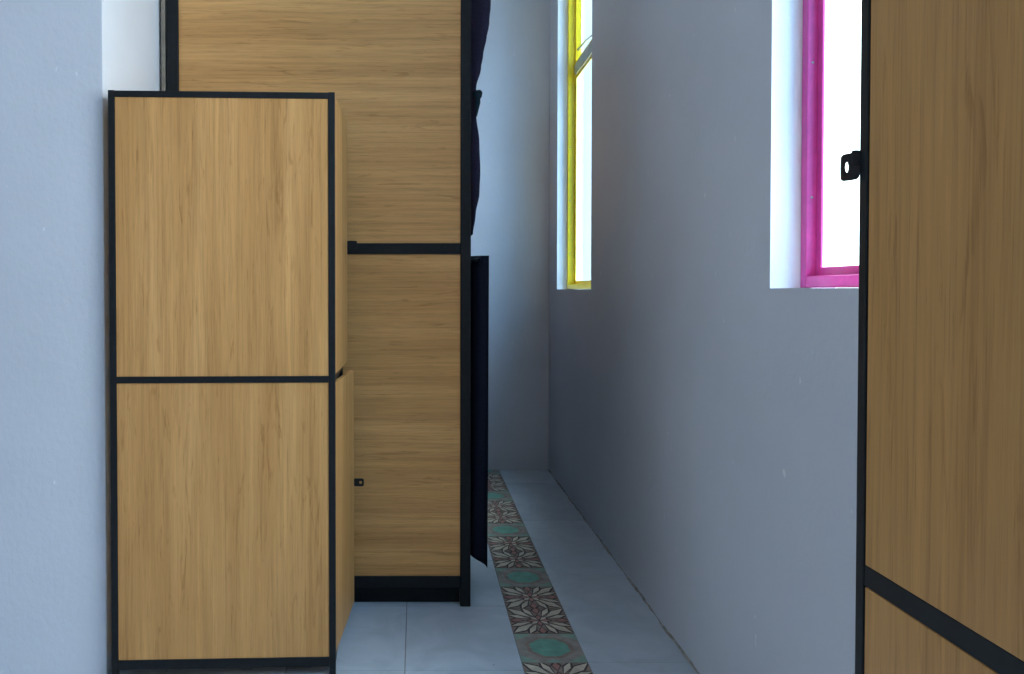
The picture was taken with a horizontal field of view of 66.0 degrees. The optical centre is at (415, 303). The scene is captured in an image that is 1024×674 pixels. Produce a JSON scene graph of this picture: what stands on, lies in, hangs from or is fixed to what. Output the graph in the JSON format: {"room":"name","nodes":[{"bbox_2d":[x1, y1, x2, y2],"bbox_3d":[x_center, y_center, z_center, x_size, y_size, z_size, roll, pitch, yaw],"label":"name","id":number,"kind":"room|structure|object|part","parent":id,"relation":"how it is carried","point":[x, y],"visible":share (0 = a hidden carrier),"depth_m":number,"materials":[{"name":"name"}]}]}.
{"room":"dormitory","nodes":[
{"label":"dormitory","id":0,"kind":"room"},
{"bbox_2d":[0,0,161,673],"bbox_3d":[-1.954,-0.473,3.617,2.092,3.320,2.710,0,1,0],"label":"wall","id":1,"kind":"structure","parent":0,"point":[60,60],"depth_m":2.27,"materials":[{"name":"paint"}]},
{"bbox_2d":[108,470,697,673],"bbox_3d":[-1.008,1.163,1.585,3.985,0.120,6.830,0,1,0],"label":"floor","id":2,"kind":"structure","parent":0,"point":[616,632],"depth_m":2.67,"materials":[{"name":"grey tile"}]},
{"bbox_2d":[108,90,363,673],"bbox_3d":[-0.530,0.236,2.461,0.719,1.702,0.405,0,1,-2],"label":"locker","id":3,"kind":"object","parent":2,"relation":"on","point":[232,481],"visible":1,"depth_m":2.26,"materials":[{"name":"brown wood"}]},
{"bbox_3d":[-0.872,0.240,2.251,0.019,1.702,0.012,0,1,-2],"label":"post","id":4,"kind":"part","parent":3,"relation":"part of","materials":[{"name":"black metal"}]},
{"bbox_3d":[-0.559,-0.601,2.248,0.609,0.018,0.012,0,1,-2],"label":"rail","id":5,"kind":"part","parent":3,"relation":"part of","materials":[{"name":"black metal"}]},
{"bbox_3d":[-0.559,-0.191,2.256,0.609,0.803,0.008,0,1,-2],"label":"panel","id":6,"kind":"part","parent":3,"relation":"part of","materials":[{"name":"brown wood"}]},
{"bbox_3d":[-0.559,0.220,2.263,0.609,0.019,0.012,0,1,-2],"label":"rail","id":7,"kind":"part","parent":3,"relation":"part of","materials":[{"name":"black metal"}]},
{"bbox_3d":[-0.559,0.632,2.271,0.609,0.805,0.008,0,1,-2],"label":"panel","id":8,"kind":"part","parent":3,"relation":"part of","materials":[{"name":"brown wood"}]},
{"bbox_3d":[-0.559,1.048,2.277,0.609,0.028,0.012,0,1,-2],"label":"rail","id":9,"kind":"part","parent":3,"relation":"part of","materials":[{"name":"black metal"}]},
{"bbox_3d":[-0.245,0.239,2.275,0.019,1.702,0.012,0,1,-2],"label":"post","id":10,"kind":"part","parent":3,"relation":"part of","materials":[{"name":"black metal"}]},
{"bbox_3d":[-0.252,0.216,2.471,0.017,0.019,0.380,0,1,-2],"label":"rail","id":11,"kind":"part","parent":3,"relation":"part of","materials":[{"name":"black metal"}]},
{"bbox_3d":[-0.242,-0.202,2.464,0.015,0.810,0.374,0,1,0],"label":"door","id":12,"kind":"part","parent":3,"relation":"part of","materials":[{"name":"brown wood"}]},
{"bbox_3d":[-0.231,0.627,2.478,0.015,0.794,0.374,0,1,4],"label":"door","id":13,"kind":"part","parent":3,"relation":"part of","materials":[{"name":"brown wood"}]},
{"bbox_2d":[161,0,470,606],"bbox_3d":[-0.351,-0.166,3.779,1.092,2.460,2.038,0,1,0],"label":"bunk bed","id":14,"kind":"object","parent":2,"relation":"on","point":[398,72],"visible":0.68,"depth_m":2.76,"materials":[{"name":"brown wood"}]},
{"bbox_3d":[-0.890,-0.201,3.779,0.014,2.370,2.036,0,1,0],"label":"panel","id":15,"kind":"part","parent":14,"relation":"part of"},
{"bbox_3d":[-0.859,-0.148,2.778,0.042,2.460,0.037,0,1,0],"label":"post","id":16,"kind":"part","parent":14,"relation":"part of","materials":[{"name":"black metal"}]},
{"bbox_3d":[-0.340,-0.776,2.765,0.995,1.124,0.016,0,1,0],"label":"panel","id":17,"kind":"part","parent":14,"relation":"part of","materials":[{"name":"brown wood"}]},
{"bbox_3d":[-0.340,0.399,2.785,0.995,1.148,0.016,0,1,0],"label":"panel","id":18,"kind":"part","parent":14,"relation":"part of","materials":[{"name":"brown wood"}]},
{"bbox_3d":[-0.340,-0.195,2.777,0.995,0.039,0.033,0,1,0],"label":"rail","id":19,"kind":"part","parent":14,"relation":"part of","materials":[{"name":"black metal"}]},
{"bbox_3d":[-0.340,0.993,2.798,0.995,0.041,0.033,0,1,0],"label":"rail","id":20,"kind":"part","parent":14,"relation":"part of","materials":[{"name":"black metal"}]},
{"bbox_3d":[0.176,-0.148,2.778,0.037,2.460,0.037,0,1,0],"label":"post","id":21,"kind":"part","parent":14,"relation":"part of","materials":[{"name":"black metal"}]},
{"bbox_2d":[471,256,488,566],"bbox_3d":[0.230,0.373,3.788,0.069,1.127,2.028,0,1,0],"label":"panel","id":22,"kind":"object","parent":14,"relation":"hanging from","point":[479,264],"visible":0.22,"depth_m":2.83,"materials":[{"name":"black metal"}]},
{"bbox_3d":[0.212,-0.174,3.779,0.034,0.025,2.028,0,1,0],"label":"rod","id":23,"kind":"part","parent":22,"relation":"part of","materials":[{"name":"black metal"}]},
{"bbox_2d":[471,0,490,235],"bbox_3d":[0.233,-0.787,3.768,0.078,1.042,2.028,0,1,0],"label":"curtain","id":24,"kind":"object","parent":14,"relation":"hanging from","point":[480,9],"visible":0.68,"depth_m":2.80,"materials":[{"name":"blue fabric"}]},
{"bbox_2d":[488,470,592,673],"bbox_3d":[0.421,1.104,1.657,0.198,0.007,6.656,0,1,0],"label":"tile strip","id":25,"kind":"object","parent":2,"relation":"on","point":[546,641],"visible":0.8,"depth_m":2.87,"materials":[{"name":"multicoloured tile"}]},
{"bbox_2d":[548,469,699,673],"bbox_3d":[0.828,1.097,1.584,0.009,0.011,6.610,0,1,0],"label":"mortar line","id":26,"kind":"object","parent":2,"relation":"on","point":[605,547],"visible":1,"depth_m":2.88,"materials":[{"name":"grey concrete"}]},
{"bbox_2d":[840,0,1023,673],"bbox_3d":[0.602,0.271,0.506,0.440,1.700,0.408,0,1,0],"label":"cabinet","id":27,"kind":"object","parent":2,"relation":"on","point":[939,161],"visible":1,"depth_m":0.59,"materials":[{"name":"brown wood"}]},
{"bbox_3d":[0.406,0.268,0.699,0.019,1.700,0.012,0,1,0],"label":"post","id":28,"kind":"part","parent":27,"relation":"part of","materials":[{"name":"black metal"}]},
{"bbox_3d":[0.404,0.654,0.509,0.015,0.802,0.374,0,1,0],"label":"door","id":29,"kind":"part","parent":27,"relation":"part of","materials":[{"name":"brown wood"}]},
{"bbox_3d":[0.406,0.244,0.503,0.017,0.019,0.378,0,1,0],"label":"rail","id":30,"kind":"part","parent":27,"relation":"part of","materials":[{"name":"black metal"}]},
{"bbox_2d":[471,0,549,469],"bbox_3d":[-0.038,-0.496,4.922,1.740,3.320,0.100,0,1,0],"label":"wall","id":31,"kind":"structure","parent":0,"point":[511,226],"depth_m":4.87,"materials":[{"name":"paint"}]},
{"bbox_2d":[548,0,858,673],"bbox_3d":[0.908,-0.437,1.558,0.153,3.320,6.830,0,1,0],"label":"wall","id":32,"kind":"structure","parent":0,"point":[703,400],"depth_m":2.21,"materials":[{"name":"paint"}]},
{"bbox_2d":[567,0,591,288],"bbox_3d":[0.952,-0.999,4.140,0.126,1.844,0.892,0,1,0],"label":"window","id":33,"kind":"structure","parent":32,"relation":"in","point":[577,61],"depth_m":4.55,"materials":[{"name":"yellow paint"}]},
{"bbox_3d":[0.932,-0.713,4.145,0.006,1.218,0.840,0,1,0],"label":"sash","id":34,"kind":"part","parent":33,"relation":"part of","materials":[{"name":"clear glass"}]},
{"bbox_3d":[0.945,-1.638,4.129,0.032,0.514,0.840,0,1,0],"label":"sash","id":35,"kind":"part","parent":33,"relation":"part of","materials":[{"name":"clear glass"}]},
{"bbox_3d":[0.977,-1.497,4.456,0.018,0.061,0.169,0,1,-25],"label":"stay arm","id":36,"kind":"part","parent":33,"relation":"part of","materials":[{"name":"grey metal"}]},
{"bbox_2d":[800,0,858,287],"bbox_3d":[0.965,-0.949,1.251,0.126,1.844,1.132,0,1,0],"label":"window","id":37,"kind":"structure","parent":32,"relation":"in","point":[813,274],"depth_m":1.80,"materials":[{"name":"paint"}]},
{"bbox_3d":[0.928,-0.662,1.256,0.006,1.218,1.080,0,1,0],"label":"sash","id":38,"kind":"part","parent":37,"relation":"part of","materials":[{"name":"glass"}]}
]}

